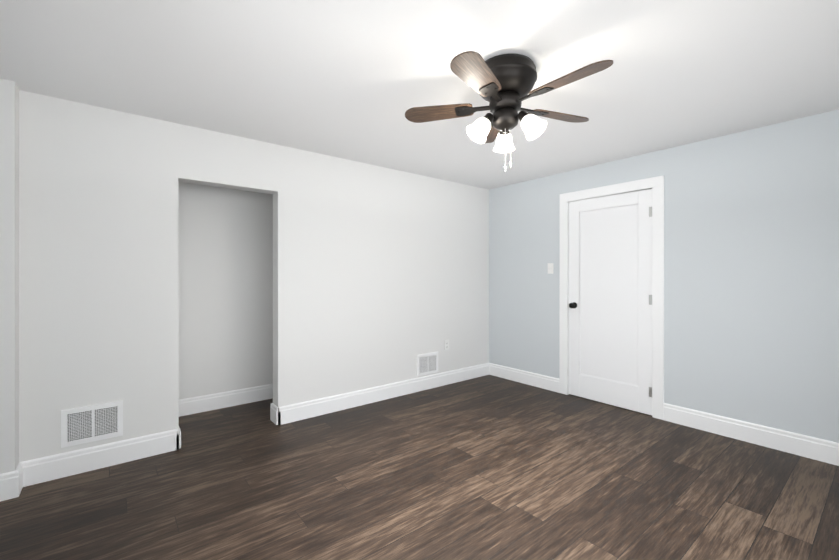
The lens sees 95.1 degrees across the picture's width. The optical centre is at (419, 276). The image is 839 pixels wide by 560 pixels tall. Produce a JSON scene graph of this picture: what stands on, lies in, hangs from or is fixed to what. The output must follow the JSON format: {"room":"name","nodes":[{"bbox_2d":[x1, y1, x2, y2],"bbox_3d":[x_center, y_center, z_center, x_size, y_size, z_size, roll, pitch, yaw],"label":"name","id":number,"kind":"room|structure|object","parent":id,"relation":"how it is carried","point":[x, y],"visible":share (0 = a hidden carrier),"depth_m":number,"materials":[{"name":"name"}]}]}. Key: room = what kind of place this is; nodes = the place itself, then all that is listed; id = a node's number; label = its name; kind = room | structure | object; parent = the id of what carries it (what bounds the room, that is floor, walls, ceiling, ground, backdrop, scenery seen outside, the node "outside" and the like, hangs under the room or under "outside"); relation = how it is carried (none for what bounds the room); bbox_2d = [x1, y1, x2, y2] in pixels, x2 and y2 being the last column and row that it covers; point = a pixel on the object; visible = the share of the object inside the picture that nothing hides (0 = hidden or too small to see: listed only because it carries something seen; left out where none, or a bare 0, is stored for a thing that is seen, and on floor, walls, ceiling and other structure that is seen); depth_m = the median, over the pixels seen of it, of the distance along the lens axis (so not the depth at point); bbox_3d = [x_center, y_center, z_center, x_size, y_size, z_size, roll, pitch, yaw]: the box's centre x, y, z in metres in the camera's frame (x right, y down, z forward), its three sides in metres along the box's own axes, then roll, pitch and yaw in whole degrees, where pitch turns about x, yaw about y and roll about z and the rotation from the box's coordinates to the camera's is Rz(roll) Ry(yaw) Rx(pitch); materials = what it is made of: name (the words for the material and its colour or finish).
{"room":"empty bedroom","nodes":[
{"label":"empty bedroom","id":0,"kind":"room"},
{"bbox_2d":[0,78,18,473],"bbox_3d":[-2.550,0.074,2.128,0.440,2.400,0.130,0,0,-39],"label":"wall","id":1,"kind":"structure","parent":0,"point":[9,275],"depth_m":2.20,"materials":[{"name":"white paint"}]},
{"bbox_2d":[0,463,23,501],"bbox_3d":[-2.431,1.199,2.131,0.286,0.150,0.016,0,0,-39],"label":"baseboard","id":2,"kind":"structure","parent":1,"relation":"attached to","point":[11,483],"depth_m":2.20,"materials":[{"name":"white wood"}]},
{"bbox_2d":[178,182,272,399],"bbox_3d":[-1.557,0.073,3.680,2.030,2.400,0.770,0,0,-39],"label":"wall","id":3,"kind":"structure","parent":0,"point":[225,258],"depth_m":3.72,"materials":[{"name":"white paint"}]},
{"bbox_2d":[179,384,272,416],"bbox_3d":[-1.706,1.198,3.867,1.750,0.150,0.016,0,0,-39],"label":"baseboard","id":4,"kind":"structure","parent":3,"relation":"attached to","point":[204,403],"depth_m":3.71,"materials":[{"name":"white wood"}]},
{"bbox_2d":[270,403,271,420],"bbox_3d":[-0.977,1.198,3.663,0.869,0.150,0.016,0,0,-39],"label":"baseboard","id":5,"kind":"structure","parent":3,"relation":"attached to","point":[271,403],"depth_m":3.39,"materials":[{"name":"white wood"}]},
{"bbox_2d":[19,90,488,461],"bbox_3d":[-0.918,0.073,3.610,4.840,2.400,0.140,0,0,-39],"label":"wall","id":6,"kind":"structure","parent":0,"point":[380,275],"depth_m":2.83,"materials":[{"name":"white paint"}]},
{"bbox_2d":[61,401,122,447],"bbox_3d":[-2.150,0.969,2.526,0.310,0.235,0.012,0,0,-39],"label":"air vent","id":7,"kind":"object","parent":6,"relation":"in","point":[86,424],"visible":1,"depth_m":2.52,"materials":[{"name":"white metal"}]},
{"bbox_2d":[17,427,180,486],"bbox_3d":[-2.092,1.199,2.580,0.836,0.150,0.060,0,0,-39],"label":"baseboard","id":8,"kind":"structure","parent":6,"relation":"attached to","point":[37,471],"depth_m":2.53,"materials":[{"name":"white wood"}]},
{"bbox_2d":[272,363,487,424],"bbox_3d":[-0.164,1.197,4.135,2.729,0.150,0.046,0,0,-39],"label":"baseboard","id":9,"kind":"structure","parent":6,"relation":"attached to","point":[282,415],"depth_m":3.83,"materials":[{"name":"white wood"}]},
{"bbox_2d":[417,352,437,376],"bbox_3d":[0.093,0.987,4.324,0.310,0.235,0.012,0,0,-39],"label":"air vent","id":10,"kind":"object","parent":6,"relation":"in","point":[427,363],"visible":1,"depth_m":4.32,"materials":[{"name":"white metal"}]},
{"bbox_2d":[444,340,448,349],"bbox_3d":[0.322,0.807,4.511,0.072,0.116,0.007,0,0,-39],"label":"outlet","id":11,"kind":"object","parent":6,"relation":"attached to","point":[446,344],"visible":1,"depth_m":4.50,"materials":[{"name":"white plastic"}]},
{"bbox_2d":[0,375,838,559],"bbox_3d":[0.208,1.324,2.207,4.840,0.100,5.280,0,0,-39],"label":"floor","id":12,"kind":"structure","parent":0,"point":[488,467],"depth_m":2.26,"materials":[{"name":"wood"}]},
{"bbox_2d":[0,0,838,188],"bbox_3d":[0.208,-1.176,2.205,4.840,0.100,5.280,0,0,-39],"label":"ceiling","id":13,"kind":"structure","parent":0,"point":[354,80],"depth_m":2.07,"materials":[{"name":"white paint"}]},
{"bbox_2d":[405,51,612,172],"bbox_3d":[0.495,-0.841,2.043,1.081,0.570,1.039,0,0,-39],"label":"ceiling fan","id":14,"kind":"object","parent":13,"relation":"hanging from","point":[503,85],"visible":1,"depth_m":1.99,"materials":[{"name":"brown wood"}]},
{"bbox_2d":[489,109,838,442],"bbox_3d":[2.326,0.073,3.321,0.140,2.400,4.370,0,0,-39],"label":"wall","id":15,"kind":"structure","parent":0,"point":[751,275],"depth_m":3.04,"materials":[{"name":"blue paint"}]},
{"bbox_2d":[488,363,558,392],"bbox_3d":[1.226,1.197,4.570,0.016,0.150,0.985,0,0,-39],"label":"baseboard","id":16,"kind":"structure","parent":15,"relation":"attached to","point":[525,377],"depth_m":4.53,"materials":[{"name":"white wood"}]},
{"bbox_2d":[548,263,552,273],"bbox_3d":[1.457,-0.088,4.277,0.021,0.116,0.072,0,0,-39],"label":"light switch","id":17,"kind":"object","parent":15,"relation":"attached to","point":[550,268],"visible":1,"depth_m":4.28,"materials":[{"name":"white plastic"}]},
{"bbox_2d":[569,189,651,414],"bbox_3d":[1.878,0.235,3.801,0.175,2.062,0.835,0,0,-39],"label":"door","id":18,"kind":"structure","parent":15,"relation":"in","point":[610,299],"depth_m":3.77,"materials":[{"name":"white wood"}]},
{"bbox_2d":[559,175,663,419],"bbox_3d":[1.910,0.190,3.840,0.176,2.166,1.016,0,0,-39],"label":"door frame","id":19,"kind":"structure","parent":15,"relation":"attached to","point":[655,185],"depth_m":3.46,"materials":[{"name":"white wood"}]},
{"bbox_2d":[664,403,838,465],"bbox_3d":[2.845,1.199,2.550,0.016,0.150,2.175,0,0,-39],"label":"baseboard","id":20,"kind":"structure","parent":15,"relation":"attached to","point":[826,451],"depth_m":2.90,"materials":[{"name":"white wood"}]}
]}

